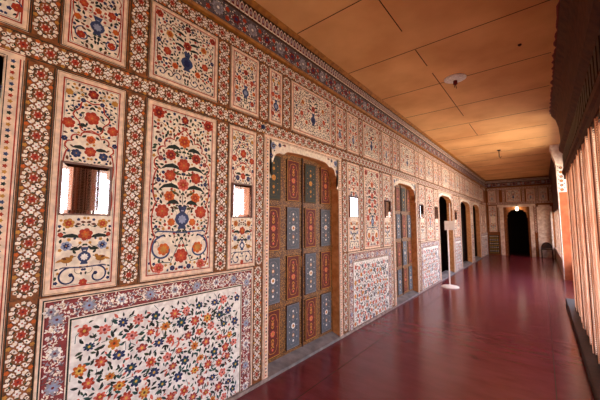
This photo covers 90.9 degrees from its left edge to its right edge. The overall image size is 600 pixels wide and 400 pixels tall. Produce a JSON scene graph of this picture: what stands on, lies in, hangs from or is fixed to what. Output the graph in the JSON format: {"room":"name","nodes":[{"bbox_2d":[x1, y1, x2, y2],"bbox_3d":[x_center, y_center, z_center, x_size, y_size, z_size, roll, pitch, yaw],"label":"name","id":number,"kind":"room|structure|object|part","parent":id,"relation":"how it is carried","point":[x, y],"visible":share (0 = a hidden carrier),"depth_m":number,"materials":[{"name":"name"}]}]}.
{"room":"historic interior","nodes":[
{"label":"historic interior","id":0,"kind":"room"},
{"bbox_2d":[0,0,488,399],"bbox_3d":[2.805,0.217,6.908,0.180,3.677,20.366,-4,-6,39],"label":"wall","id":1,"kind":"structure","parent":0,"point":[158,297],"depth_m":2.17,"materials":[{"name":"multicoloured paint"}]},
{"bbox_2d":[0,47,24,375],"bbox_3d":[-2.061,0.378,0.985,0.255,2.405,1.530,-4,-6,39],"label":"door frame","id":2,"kind":"structure","parent":1,"relation":"in","point":[12,65],"depth_m":1.52,"materials":[{"name":"beige paint"}]},
{"bbox_3d":[-1.547,-1.216,1.560,0.009,0.590,0.205,-4,-6,39],"label":"painted panel","id":3,"kind":"part","parent":1,"relation":"part of","materials":[{"name":"paint"}]},
{"bbox_3d":[-1.284,-0.104,1.792,0.009,1.290,0.370,-4,-6,39],"label":"painted panel","id":4,"kind":"part","parent":1,"relation":"part of","materials":[{"name":"paint"}]},
{"bbox_2d":[57,160,112,215],"bbox_3d":[-1.281,-0.063,1.774,0.020,0.310,0.260,-4,-6,39],"label":"wall mirror","id":5,"kind":"object","parent":1,"relation":"attached to","point":[84,189],"visible":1,"depth_m":1.76,"materials":[{"name":"silver glass"}]},
{"bbox_3d":[-1.284,-1.190,1.880,0.009,0.590,0.350,-4,-6,39],"label":"painted panel","id":6,"kind":"part","parent":1,"relation":"part of","materials":[{"name":"paint"}]},
{"bbox_3d":[-0.921,1.114,2.135,0.015,1.067,1.520,-4,-6,39],"label":"dado panel","id":7,"kind":"part","parent":1,"relation":"part of","materials":[{"name":"paint"}]},
{"bbox_3d":[-0.898,-0.066,2.263,0.009,1.290,0.580,-4,-6,39],"label":"painted panel","id":8,"kind":"part","parent":1,"relation":"part of","materials":[{"name":"paint"}]},
{"bbox_3d":[-0.898,-1.152,2.351,0.009,0.590,0.580,-4,-6,39],"label":"painted panel","id":9,"kind":"part","parent":1,"relation":"part of","materials":[{"name":"paint"}]},
{"bbox_3d":[-0.528,-0.029,2.715,0.009,1.290,0.326,-4,-6,39],"label":"painted panel","id":10,"kind":"part","parent":1,"relation":"part of","materials":[{"name":"paint"}]},
{"bbox_2d":[231,182,252,217],"bbox_3d":[-0.528,0.006,2.693,0.020,0.310,0.234,-4,-6,39],"label":"wall mirror","id":11,"kind":"object","parent":1,"relation":"attached to","point":[241,194],"visible":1,"depth_m":2.68,"materials":[{"name":"silver glass"}]},
{"bbox_3d":[-0.519,-1.115,2.814,0.009,0.590,0.350,-4,-6,39],"label":"painted panel","id":12,"kind":"part","parent":1,"relation":"part of","materials":[{"name":"paint"}]},
{"bbox_3d":[-0.312,-1.827,3.123,0.012,0.130,1.600,-4,-6,39],"label":"lotus moulding","id":13,"kind":"part","parent":1,"relation":"part of","materials":[{"name":"brown paint"}]},
{"bbox_3d":[-0.256,-1.089,3.135,0.009,0.590,0.205,-4,-6,39],"label":"painted panel","id":14,"kind":"part","parent":1,"relation":"part of","materials":[{"name":"paint"}]},
{"bbox_2d":[261,133,342,379],"bbox_3d":[0.014,0.582,3.517,0.255,2.405,1.470,-4,-6,39],"label":"door","id":15,"kind":"structure","parent":1,"relation":"in","point":[302,270],"depth_m":3.46,"materials":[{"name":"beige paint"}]},
{"bbox_3d":[-0.288,1.391,3.066,0.014,0.485,0.224,-4,-6,39],"label":"panel","id":16,"kind":"part","parent":15,"relation":"part of","materials":[{"name":"paint"}]},
{"bbox_3d":[-0.288,0.853,3.109,0.014,0.485,0.224,-4,-6,39],"label":"panel","id":17,"kind":"part","parent":15,"relation":"part of","materials":[{"name":"paint"}]},
{"bbox_3d":[-0.288,-0.244,3.197,0.014,0.485,0.224,-4,-6,39],"label":"panel","id":18,"kind":"part","parent":15,"relation":"part of","materials":[{"name":"paint"}]},
{"bbox_3d":[-0.288,0.304,3.153,0.014,0.485,0.224,-4,-6,39],"label":"panel","id":19,"kind":"part","parent":15,"relation":"part of","materials":[{"name":"paint"}]},
{"bbox_3d":[-0.184,1.661,3.177,0.008,0.030,0.636,-4,-6,39],"label":"rail","id":20,"kind":"part","parent":15,"relation":"part of","materials":[{"name":"brown wood"}]},
{"bbox_3d":[-0.184,0.026,3.309,0.008,0.030,0.636,-4,-6,39],"label":"rail","id":21,"kind":"part","parent":15,"relation":"part of","materials":[{"name":"brown wood"}]},
{"bbox_3d":[-0.184,0.574,3.265,0.008,0.030,0.636,-4,-6,39],"label":"rail","id":22,"kind":"part","parent":15,"relation":"part of","materials":[{"name":"brown wood"}]},
{"bbox_3d":[-0.184,1.123,3.221,0.008,0.030,0.636,-4,-6,39],"label":"rail","id":23,"kind":"part","parent":15,"relation":"part of","materials":[{"name":"brown wood"}]},
{"bbox_3d":[-0.081,-0.223,3.451,0.014,0.485,0.224,-4,-6,39],"label":"panel","id":24,"kind":"part","parent":15,"relation":"part of","materials":[{"name":"paint"}]},
{"bbox_3d":[-0.081,0.325,3.406,0.014,0.485,0.224,-4,-6,39],"label":"panel","id":25,"kind":"part","parent":15,"relation":"part of","materials":[{"name":"paint"}]},
{"bbox_3d":[-0.081,0.873,3.362,0.014,0.485,0.224,-4,-6,39],"label":"panel","id":26,"kind":"part","parent":15,"relation":"part of","materials":[{"name":"paint"}]},
{"bbox_3d":[-0.081,1.411,3.319,0.014,0.485,0.224,-4,-6,39],"label":"panel","id":27,"kind":"part","parent":15,"relation":"part of","materials":[{"name":"paint"}]},
{"bbox_3d":[0.014,1.743,3.423,0.255,0.075,1.320,-4,-6,39],"label":"sill","id":28,"kind":"part","parent":15,"relation":"part of","materials":[{"name":"grey stone"}]},
{"bbox_3d":[0.129,-0.203,3.707,0.014,0.485,0.224,-4,-6,39],"label":"panel","id":29,"kind":"part","parent":15,"relation":"part of","materials":[{"name":"paint"}]},
{"bbox_3d":[0.129,0.345,3.663,0.014,0.485,0.224,-4,-6,39],"label":"panel","id":30,"kind":"part","parent":15,"relation":"part of","materials":[{"name":"paint"}]},
{"bbox_3d":[0.129,0.894,3.619,0.014,0.485,0.224,-4,-6,39],"label":"panel","id":31,"kind":"part","parent":15,"relation":"part of","materials":[{"name":"paint"}]},
{"bbox_3d":[0.129,1.432,3.575,0.014,0.485,0.224,-4,-6,39],"label":"panel","id":32,"kind":"part","parent":15,"relation":"part of","materials":[{"name":"paint"}]},
{"bbox_3d":[0.234,0.067,3.818,0.008,0.030,0.636,-4,-6,39],"label":"rail","id":33,"kind":"part","parent":15,"relation":"part of","materials":[{"name":"brown wood"}]},
{"bbox_3d":[0.234,0.615,3.774,0.008,0.030,0.636,-4,-6,39],"label":"rail","id":34,"kind":"part","parent":15,"relation":"part of","materials":[{"name":"brown wood"}]},
{"bbox_3d":[0.234,1.164,3.730,0.008,0.030,0.636,-4,-6,39],"label":"rail","id":35,"kind":"part","parent":15,"relation":"part of","materials":[{"name":"brown wood"}]},
{"bbox_3d":[0.234,1.702,3.687,0.008,0.030,0.636,-4,-6,39],"label":"rail","id":36,"kind":"part","parent":15,"relation":"part of","materials":[{"name":"brown wood"}]},
{"bbox_3d":[0.337,-0.182,3.960,0.014,0.485,0.224,-4,-6,39],"label":"panel","id":37,"kind":"part","parent":15,"relation":"part of","materials":[{"name":"paint"}]},
{"bbox_3d":[0.337,0.366,3.916,0.014,0.485,0.224,-4,-6,39],"label":"panel","id":38,"kind":"part","parent":15,"relation":"part of","materials":[{"name":"paint"}]},
{"bbox_3d":[0.337,0.914,3.872,0.014,0.485,0.224,-4,-6,39],"label":"panel","id":39,"kind":"part","parent":15,"relation":"part of","materials":[{"name":"paint"}]},
{"bbox_3d":[0.337,1.452,3.828,0.014,0.485,0.224,-4,-6,39],"label":"panel","id":40,"kind":"part","parent":15,"relation":"part of","materials":[{"name":"paint"}]},
{"bbox_3d":[0.161,-1.048,3.644,0.009,0.590,0.820,-4,-6,39],"label":"painted panel","id":41,"kind":"part","parent":1,"relation":"part of","materials":[{"name":"paint"}]},
{"bbox_2d":[181,0,485,188],"bbox_3d":[2.899,-1.411,7.000,0.055,0.415,20.300,-4,-6,39],"label":"trim","id":42,"kind":"structure","parent":1,"relation":"attached to","point":[252,3],"depth_m":3.62,"materials":[{"name":"brown paint"}]},
{"bbox_3d":[0.553,-1.009,4.123,0.009,0.590,0.205,-4,-6,39],"label":"painted panel","id":43,"kind":"part","parent":1,"relation":"part of","materials":[{"name":"paint"}]},
{"bbox_3d":[0.700,-1.727,4.358,0.012,0.130,1.600,-4,-6,39],"label":"lotus moulding","id":44,"kind":"part","parent":1,"relation":"part of","materials":[{"name":"brown paint"}]},
{"bbox_3d":[0.791,-0.986,4.412,0.009,0.590,0.350,-4,-6,39],"label":"painted panel","id":45,"kind":"part","parent":1,"relation":"part of","materials":[{"name":"paint"}]},
{"bbox_3d":[0.784,0.100,4.317,0.009,1.290,0.370,-4,-6,39],"label":"painted panel","id":46,"kind":"part","parent":1,"relation":"part of","materials":[{"name":"paint"}]},
{"bbox_2d":[349,195,358,216],"bbox_3d":[0.784,0.096,4.298,0.020,0.310,0.260,-4,-6,39],"label":"wall mirror","id":47,"kind":"object","parent":1,"relation":"attached to","point":[353,200],"visible":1,"depth_m":4.29,"materials":[{"name":"silver glass"}]},
{"bbox_2d":[226,254,488,399],"bbox_3d":[2.886,2.030,6.733,0.023,0.035,20.360,-4,-6,39],"label":"baseboard","id":48,"kind":"structure","parent":1,"relation":"attached to","point":[252,387],"depth_m":3.97,"materials":[{"name":"grey stone"}]},
{"bbox_3d":[1.147,1.317,4.660,0.015,1.067,1.520,-4,-6,39],"label":"dado panel","id":49,"kind":"part","parent":1,"relation":"part of","materials":[{"name":"paint"}]},
{"bbox_3d":[1.177,-0.948,4.883,0.009,0.590,0.580,-4,-6,39],"label":"painted panel","id":50,"kind":"part","parent":1,"relation":"part of","materials":[{"name":"paint"}]},
{"bbox_3d":[1.170,0.138,4.788,0.009,1.290,0.580,-4,-6,39],"label":"painted panel","id":51,"kind":"part","parent":1,"relation":"part of","materials":[{"name":"paint"}]},
{"bbox_3d":[1.556,-0.911,5.346,0.009,0.590,0.350,-4,-6,39],"label":"painted panel","id":52,"kind":"part","parent":1,"relation":"part of","materials":[{"name":"paint"}]},
{"bbox_3d":[1.540,0.174,5.239,0.009,1.290,0.326,-4,-6,39],"label":"painted panel","id":53,"kind":"part","parent":1,"relation":"part of","materials":[{"name":"paint"}]},
{"bbox_2d":[384,200,390,217],"bbox_3d":[1.562,0.162,5.248,0.020,0.310,0.247,-4,-6,39],"label":"wall mirror","id":54,"kind":"object","parent":1,"relation":"attached to","point":[387,204],"visible":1,"depth_m":5.22,"materials":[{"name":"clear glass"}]},
{"bbox_3d":[1.566,0.162,5.245,0.004,0.294,0.232,-4,-6,39],"label":"bevelled glass","id":55,"kind":"part","parent":54,"relation":"part of","materials":[{"name":"white mirror"}]},
{"bbox_3d":[1.712,-1.628,5.594,0.012,0.130,1.600,-4,-6,39],"label":"lotus moulding","id":56,"kind":"part","parent":1,"relation":"part of","materials":[{"name":"brown paint"}]},
{"bbox_3d":[1.819,-0.885,5.667,0.009,0.590,0.205,-4,-6,39],"label":"painted panel","id":57,"kind":"part","parent":1,"relation":"part of","materials":[{"name":"paint"}]},
{"bbox_2d":[392,175,419,305],"bbox_3d":[2.054,0.783,6.007,0.255,2.405,1.380,-4,-6,39],"label":"door","id":58,"kind":"structure","parent":1,"relation":"in","point":[404,193],"depth_m":6.12,"materials":[{"name":"beige paint"}]},
{"bbox_3d":[1.967,-0.022,5.949,0.014,0.485,0.208,-4,-6,39],"label":"panel","id":59,"kind":"part","parent":58,"relation":"part of","materials":[{"name":"paint"}]},
{"bbox_3d":[1.967,0.526,5.905,0.014,0.485,0.208,-4,-6,39],"label":"panel","id":60,"kind":"part","parent":58,"relation":"part of","materials":[{"name":"paint"}]},
{"bbox_3d":[1.967,1.075,5.861,0.014,0.485,0.208,-4,-6,39],"label":"panel","id":61,"kind":"part","parent":58,"relation":"part of","materials":[{"name":"paint"}]},
{"bbox_3d":[1.967,1.613,5.817,0.014,0.485,0.208,-4,-6,39],"label":"panel","id":62,"kind":"part","parent":58,"relation":"part of","materials":[{"name":"paint"}]},
{"bbox_3d":[2.162,-0.003,6.188,0.014,0.485,0.208,-4,-6,39],"label":"panel","id":63,"kind":"part","parent":58,"relation":"part of","materials":[{"name":"paint"}]},
{"bbox_3d":[2.162,0.546,6.144,0.014,0.485,0.208,-4,-6,39],"label":"panel","id":64,"kind":"part","parent":58,"relation":"part of","materials":[{"name":"paint"}]},
{"bbox_3d":[2.162,1.094,6.099,0.014,0.485,0.208,-4,-6,39],"label":"panel","id":65,"kind":"part","parent":58,"relation":"part of","materials":[{"name":"paint"}]},
{"bbox_3d":[2.162,1.632,6.056,0.014,0.485,0.208,-4,-6,39],"label":"panel","id":66,"kind":"part","parent":58,"relation":"part of","materials":[{"name":"paint"}]},
{"bbox_3d":[2.054,1.944,5.913,0.255,0.075,1.230,-4,-6,39],"label":"sill","id":67,"kind":"part","parent":58,"relation":"part of","materials":[{"name":"grey stone"}]},
{"bbox_3d":[2.356,0.016,6.424,0.014,0.485,0.208,-4,-6,39],"label":"panel","id":68,"kind":"part","parent":58,"relation":"part of","materials":[{"name":"paint"}]},
{"bbox_3d":[2.356,0.565,6.380,0.014,0.485,0.208,-4,-6,39],"label":"panel","id":69,"kind":"part","parent":58,"relation":"part of","materials":[{"name":"paint"}]},
{"bbox_3d":[2.356,1.113,6.335,0.014,0.485,0.208,-4,-6,39],"label":"panel","id":70,"kind":"part","parent":58,"relation":"part of","materials":[{"name":"paint"}]},
{"bbox_3d":[2.356,1.651,6.292,0.014,0.485,0.208,-4,-6,39],"label":"panel","id":71,"kind":"part","parent":58,"relation":"part of","materials":[{"name":"paint"}]},
{"bbox_3d":[2.236,-0.844,6.176,0.009,0.590,0.820,-4,-6,39],"label":"painted panel","id":72,"kind":"part","parent":1,"relation":"part of","materials":[{"name":"paint"}]},
{"bbox_3d":[2.628,-0.805,6.655,0.009,0.590,0.205,-4,-6,39],"label":"painted panel","id":73,"kind":"part","parent":1,"relation":"part of","materials":[{"name":"paint"}]},
{"bbox_3d":[2.724,-1.528,6.829,0.012,0.130,1.600,-4,-6,39],"label":"lotus moulding","id":74,"kind":"part","parent":1,"relation":"part of","materials":[{"name":"brown paint"}]},
{"bbox_3d":[2.821,-0.786,6.890,0.009,0.590,0.350,-4,-6,39],"label":"painted panel","id":75,"kind":"part","parent":1,"relation":"part of","materials":[{"name":"paint"}]},
{"bbox_2d":[419,204,423,217],"bbox_3d":[2.764,0.261,6.716,0.020,0.310,0.260,-4,-6,39],"label":"wall mirror","id":76,"kind":"object","parent":1,"relation":"attached to","point":[421,207],"visible":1,"depth_m":6.69,"materials":[{"name":"clear glass"}]},
{"bbox_3d":[2.802,0.298,6.780,0.009,1.290,0.370,-4,-6,39],"label":"painted panel","id":77,"kind":"part","parent":1,"relation":"part of","materials":[{"name":"paint"}]},
{"bbox_3d":[3.207,-0.748,7.361,0.009,0.590,0.580,-4,-6,39],"label":"painted panel","id":78,"kind":"part","parent":1,"relation":"part of","materials":[{"name":"paint"}]},
{"bbox_3d":[3.188,0.336,7.250,0.009,1.290,0.580,-4,-6,39],"label":"painted panel","id":79,"kind":"part","parent":1,"relation":"part of","materials":[{"name":"paint"}]},
{"bbox_3d":[3.165,1.516,7.122,0.015,1.067,1.520,-4,-6,39],"label":"dado panel","id":80,"kind":"part","parent":1,"relation":"part of","materials":[{"name":"paint"}]},
{"bbox_3d":[3.587,-0.711,7.824,0.009,0.590,0.350,-4,-6,39],"label":"painted panel","id":81,"kind":"part","parent":1,"relation":"part of","materials":[{"name":"paint"}]},
{"bbox_2d":[435,207,437,218],"bbox_3d":[3.542,0.337,7.666,0.020,0.310,0.234,-4,-6,39],"label":"wall mirror","id":82,"kind":"object","parent":1,"relation":"attached to","point":[436,208],"visible":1,"depth_m":7.64,"materials":[{"name":"clear glass"}]},
{"bbox_3d":[3.558,0.373,7.702,0.009,1.290,0.326,-4,-6,39],"label":"painted panel","id":83,"kind":"part","parent":1,"relation":"part of","materials":[{"name":"paint"}]},
{"bbox_3d":[3.736,-1.429,8.064,0.012,0.130,1.600,-4,-6,39],"label":"lotus moulding","id":84,"kind":"part","parent":1,"relation":"part of","materials":[{"name":"brown paint"}]},
{"bbox_3d":[3.849,-0.685,8.145,0.009,0.590,0.205,-4,-6,39],"label":"painted panel","id":85,"kind":"part","parent":1,"relation":"part of","materials":[{"name":"paint"}]},
{"bbox_3d":[4.267,-0.644,8.654,0.009,0.590,0.820,-4,-6,39],"label":"painted panel","id":86,"kind":"part","parent":1,"relation":"part of","materials":[{"name":"paint"}]},
{"bbox_2d":[437,190,455,279],"bbox_3d":[4.113,0.985,8.520,0.255,2.405,1.670,-4,-6,39],"label":"door","id":87,"kind":"structure","parent":1,"relation":"in","point":[449,199],"depth_m":9.00,"materials":[{"name":"beige paint"}]},
{"bbox_3d":[4.113,2.147,8.426,0.255,0.075,1.520,-4,-6,39],"label":"sill","id":88,"kind":"part","parent":87,"relation":"part of","materials":[{"name":"grey stone"}]},
{"bbox_3d":[4.659,-0.605,9.133,0.009,0.590,0.205,-4,-6,39],"label":"painted panel","id":89,"kind":"part","parent":1,"relation":"part of","materials":[{"name":"paint"}]},
{"bbox_3d":[4.749,-1.329,9.299,0.012,0.130,1.600,-4,-6,39],"label":"lotus moulding","id":90,"kind":"part","parent":1,"relation":"part of","materials":[{"name":"brown paint"}]},
{"bbox_3d":[4.852,-0.586,9.368,0.009,0.590,0.350,-4,-6,39],"label":"painted panel","id":91,"kind":"part","parent":1,"relation":"part of","materials":[{"name":"paint"}]},
{"bbox_3d":[4.931,0.508,9.377,0.009,1.290,0.296,-4,-6,39],"label":"painted panel","id":92,"kind":"part","parent":1,"relation":"part of","materials":[{"name":"paint"}]},
{"bbox_3d":[5.238,-0.548,9.839,0.009,0.590,0.580,-4,-6,39],"label":"painted panel","id":93,"kind":"part","parent":1,"relation":"part of","materials":[{"name":"paint"}]},
{"bbox_3d":[5.171,0.531,9.671,0.009,1.290,0.406,-4,-6,39],"label":"painted panel","id":94,"kind":"part","parent":1,"relation":"part of","materials":[{"name":"paint"}]},
{"bbox_3d":[5.072,1.704,9.450,0.015,1.067,0.960,-4,-6,39],"label":"dado panel","id":95,"kind":"part","parent":1,"relation":"part of","materials":[{"name":"paint"}]},
{"bbox_3d":[5.617,-0.511,10.303,0.009,0.590,0.350,-4,-6,39],"label":"painted panel","id":96,"kind":"part","parent":1,"relation":"part of","materials":[{"name":"paint"}]},
{"bbox_3d":[5.761,-1.229,10.534,0.012,0.130,1.600,-4,-6,39],"label":"lotus moulding","id":97,"kind":"part","parent":1,"relation":"part of","materials":[{"name":"brown paint"}]},
{"bbox_2d":[459,197,472,267],"bbox_3d":[5.906,1.162,10.708,0.255,2.405,1.900,-4,-6,39],"label":"door","id":98,"kind":"structure","parent":1,"relation":"in","point":[466,202],"depth_m":11.30,"materials":[{"name":"beige paint"}]},
{"bbox_3d":[5.906,2.323,10.614,0.255,0.075,1.750,-4,-6,39],"label":"sill","id":99,"kind":"part","parent":98,"relation":"part of","materials":[{"name":"grey stone"}]},
{"bbox_3d":[6.297,-0.444,11.133,0.009,0.590,0.820,-4,-6,39],"label":"painted panel","id":100,"kind":"part","parent":1,"relation":"part of","materials":[{"name":"paint"}]},
{"bbox_3d":[6.721,0.684,11.562,0.009,1.290,0.370,-4,-6,39],"label":"painted panel","id":101,"kind":"part","parent":1,"relation":"part of","materials":[{"name":"paint"}]},
{"bbox_3d":[6.736,1.867,11.480,0.015,1.067,0.360,-4,-6,39],"label":"dado panel","id":102,"kind":"part","parent":1,"relation":"part of","materials":[{"name":"paint"}]},
{"bbox_3d":[7.268,-0.349,12.318,0.009,0.590,0.580,-4,-6,39],"label":"painted panel","id":103,"kind":"part","parent":1,"relation":"part of","materials":[{"name":"paint"}]},
{"bbox_2d":[472,201,481,260],"bbox_3d":[7.314,1.300,12.426,0.255,2.405,1.750,-4,-6,39],"label":"door","id":104,"kind":"structure","parent":1,"relation":"in","point":[475,204],"depth_m":12.97,"materials":[{"name":"beige paint"}]},
{"bbox_3d":[8.328,-0.244,13.611,0.009,0.590,0.820,-4,-6,39],"label":"painted panel","id":105,"kind":"part","parent":1,"relation":"part of","materials":[{"name":"paint"}]},
{"bbox_3d":[8.226,0.832,13.399,0.009,1.290,0.370,-4,-6,39],"label":"painted panel","id":106,"kind":"part","parent":1,"relation":"part of","materials":[{"name":"paint"}]},
{"bbox_3d":[8.606,0.870,13.863,0.009,1.290,0.580,-4,-6,39],"label":"painted panel","id":107,"kind":"part","parent":1,"relation":"part of","materials":[{"name":"paint"}]},
{"bbox_3d":[8.634,2.054,13.796,0.015,1.067,2.000,-4,-6,39],"label":"dado panel","id":108,"kind":"part","parent":1,"relation":"part of","materials":[{"name":"paint"}]},
{"bbox_3d":[8.986,0.907,14.326,0.009,1.290,0.370,-4,-6,39],"label":"painted panel","id":109,"kind":"part","parent":1,"relation":"part of","materials":[{"name":"paint"}]},
{"bbox_2d":[254,0,559,179],"bbox_3d":[3.601,-1.587,8.318,6.450,0.153,23.800,-4,-6,39],"label":"ceiling","id":110,"kind":"structure","parent":0,"point":[403,52],"depth_m":3.95,"materials":[{"name":"paint"}]},
{"bbox_2d":[444,73,466,88],"bbox_3d":[2.327,-1.751,4.426,0.300,0.151,0.300,-4,-6,39],"label":"ceiling rose","id":111,"kind":"object","parent":110,"relation":"attached to","point":[453,79],"visible":1,"depth_m":4.39,"materials":[{"name":"white paint"}]},
{"bbox_3d":[2.327,-1.807,4.431,0.300,0.040,0.300,-4,-6,39],"label":"plate","id":112,"kind":"part","parent":111,"relation":"part of","materials":[{"name":"white paint"}]},
{"bbox_2d":[236,251,594,399],"bbox_3d":[3.581,2.212,8.027,6.400,0.121,23.800,-4,-6,39],"label":"floor","id":113,"kind":"structure","parent":0,"point":[507,332],"depth_m":3.51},
{"bbox_2d":[441,203,459,288],"bbox_3d":[3.573,1.075,7.115,0.400,2.000,0.400,-4,-6,39],"label":"sign stand","id":114,"kind":"object","parent":113,"relation":"on","point":[448,225],"visible":1,"depth_m":7.08,"materials":[{"name":"white paint"}]},
{"bbox_2d":[541,242,553,258],"bbox_3d":[10.777,2.198,12.886,0.400,0.690,0.405,-4,-6,39],"label":"wooden chair","id":115,"kind":"object","parent":113,"relation":"on","point":[545,246],"visible":0.99,"depth_m":12.93,"materials":[{"name":"brown wood"}]},
{"bbox_3d":[10.894,1.995,13.047,0.400,0.260,0.035,-4,-6,39],"label":"backrest","id":116,"kind":"part","parent":115,"relation":"part of","materials":[{"name":"brown wood"}]},
{"bbox_2d":[549,144,572,280],"bbox_3d":[7.246,0.317,8.137,0.390,3.677,0.530,-4,-6,39],"label":"wall pier","id":117,"kind":"object","parent":113,"relation":"on","point":[556,155],"visible":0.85,"depth_m":8.00,"materials":[{"name":"paint"}]},
{"bbox_2d":[439,197,476,269],"bbox_3d":[1.470,0.308,8.033,3.316,3.677,20.500,-4,-6,39],"label":"wall","id":118,"kind":"structure","parent":0,"point":[442,202],"depth_m":9.84,"materials":[{"name":"paint"}]},
{"bbox_2d":[507,209,529,251],"bbox_3d":[11.392,0.871,15.012,3.074,3.677,3.100,-4,-6,39],"label":"wall","id":119,"kind":"structure","parent":0,"point":[518,232],"depth_m":16.29,"materials":[{"name":"paint"}]},
{"bbox_2d":[485,175,555,257],"bbox_3d":[10.500,0.783,13.924,2.874,3.677,0.420,-4,-6,39],"label":"wall","id":120,"kind":"structure","parent":0,"point":[532,195],"depth_m":13.85,"materials":[{"name":"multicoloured paint"}]},
{"bbox_3d":[9.500,-0.162,14.632,0.332,0.590,0.009,-4,-6,39],"label":"painted panel","id":121,"kind":"part","parent":120,"relation":"part of","materials":[{"name":"paint"}]},
{"bbox_3d":[9.500,0.924,14.545,0.333,1.290,0.009,-4,-6,39],"label":"painted panel","id":122,"kind":"part","parent":120,"relation":"part of","materials":[{"name":"paint"}]},
{"bbox_3d":[9.499,2.168,14.444,0.400,0.900,0.011,-4,-6,39],"label":"dado panel","id":123,"kind":"part","parent":120,"relation":"part of","materials":[{"name":"paint"}]},
{"bbox_3d":[9.933,-0.923,14.337,1.600,0.130,0.012,-4,-6,39],"label":"lotus moulding","id":124,"kind":"part","parent":120,"relation":"part of","materials":[{"name":"brown paint"}]},
{"bbox_3d":[10.166,-0.206,14.090,0.580,0.590,0.009,-4,-6,39],"label":"painted panel","id":125,"kind":"part","parent":120,"relation":"part of","materials":[{"name":"paint"}]},
{"bbox_3d":[10.669,-0.239,13.680,0.332,0.590,0.009,-4,-6,39],"label":"painted panel","id":126,"kind":"part","parent":120,"relation":"part of","materials":[{"name":"paint"}]},
{"bbox_3d":[10.940,-0.989,13.517,1.440,0.130,0.012,-4,-6,39],"label":"lotus moulding","id":127,"kind":"part","parent":120,"relation":"part of","materials":[{"name":"brown paint"}]},
{"bbox_3d":[11.018,-0.262,13.396,0.315,0.590,0.009,-4,-6,39],"label":"painted panel","id":128,"kind":"part","parent":120,"relation":"part of","materials":[{"name":"paint"}]},
{"bbox_2d":[549,158,562,273],"bbox_3d":[9.354,0.520,10.655,0.320,3.677,6.250,-4,-6,39],"label":"wall","id":129,"kind":"structure","parent":0,"point":[552,172],"depth_m":10.77,"materials":[{"name":"brown paint"}]},
{"bbox_2d":[551,0,599,327],"bbox_3d":[1.814,-0.267,1.528,0.410,3.577,10.620,-4,-6,39],"label":"wall","id":130,"kind":"structure","parent":0,"point":[576,87],"depth_m":2.99,"materials":[{"name":"brown paint"}]},
{"bbox_2d":[566,170,581,316],"bbox_3d":[4.470,0.661,4.821,0.072,2.252,0.964,-4,-6,40],"label":"blind","id":131,"kind":"object","parent":130,"relation":"attached to","point":[568,178],"visible":0.77,"depth_m":4.70,"materials":[{"name":"beige fabric"}]},
{"bbox_2d":[570,158,590,335],"bbox_3d":[3.850,0.600,4.064,0.072,2.252,0.964,-4,-6,40],"label":"blind","id":132,"kind":"object","parent":130,"relation":"attached to","point":[573,172],"visible":0.81,"depth_m":3.94,"materials":[{"name":"beige fabric"}]},
{"bbox_2d":[565,298,599,399],"bbox_3d":[1.821,1.565,1.374,0.390,0.100,10.620,-4,-6,39],"label":"baseboard","id":133,"kind":"structure","parent":130,"relation":"attached to","point":[590,360],"depth_m":3.28,"materials":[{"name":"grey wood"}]},
{"bbox_2d":[576,140,599,363],"bbox_3d":[3.230,0.539,3.307,0.072,2.252,0.964,-4,-6,40],"label":"blind","id":134,"kind":"object","parent":130,"relation":"attached to","point":[582,178],"visible":0.88,"depth_m":3.19,"materials":[{"name":"beige fabric"}]},
{"bbox_2d":[584,113,599,327],"bbox_3d":[2.610,0.478,2.551,0.072,2.252,0.964,-4,-6,40],"label":"blind","id":135,"kind":"object","parent":130,"relation":"attached to","point":[592,140],"visible":1,"depth_m":2.55,"materials":[{"name":"beige fabric"}]},
{"bbox_3d":[2.615,-0.625,2.636,0.028,0.040,0.950,-4,-6,39],"label":"head rail","id":136,"kind":"part","parent":135,"relation":"part of","materials":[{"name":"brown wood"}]}
]}

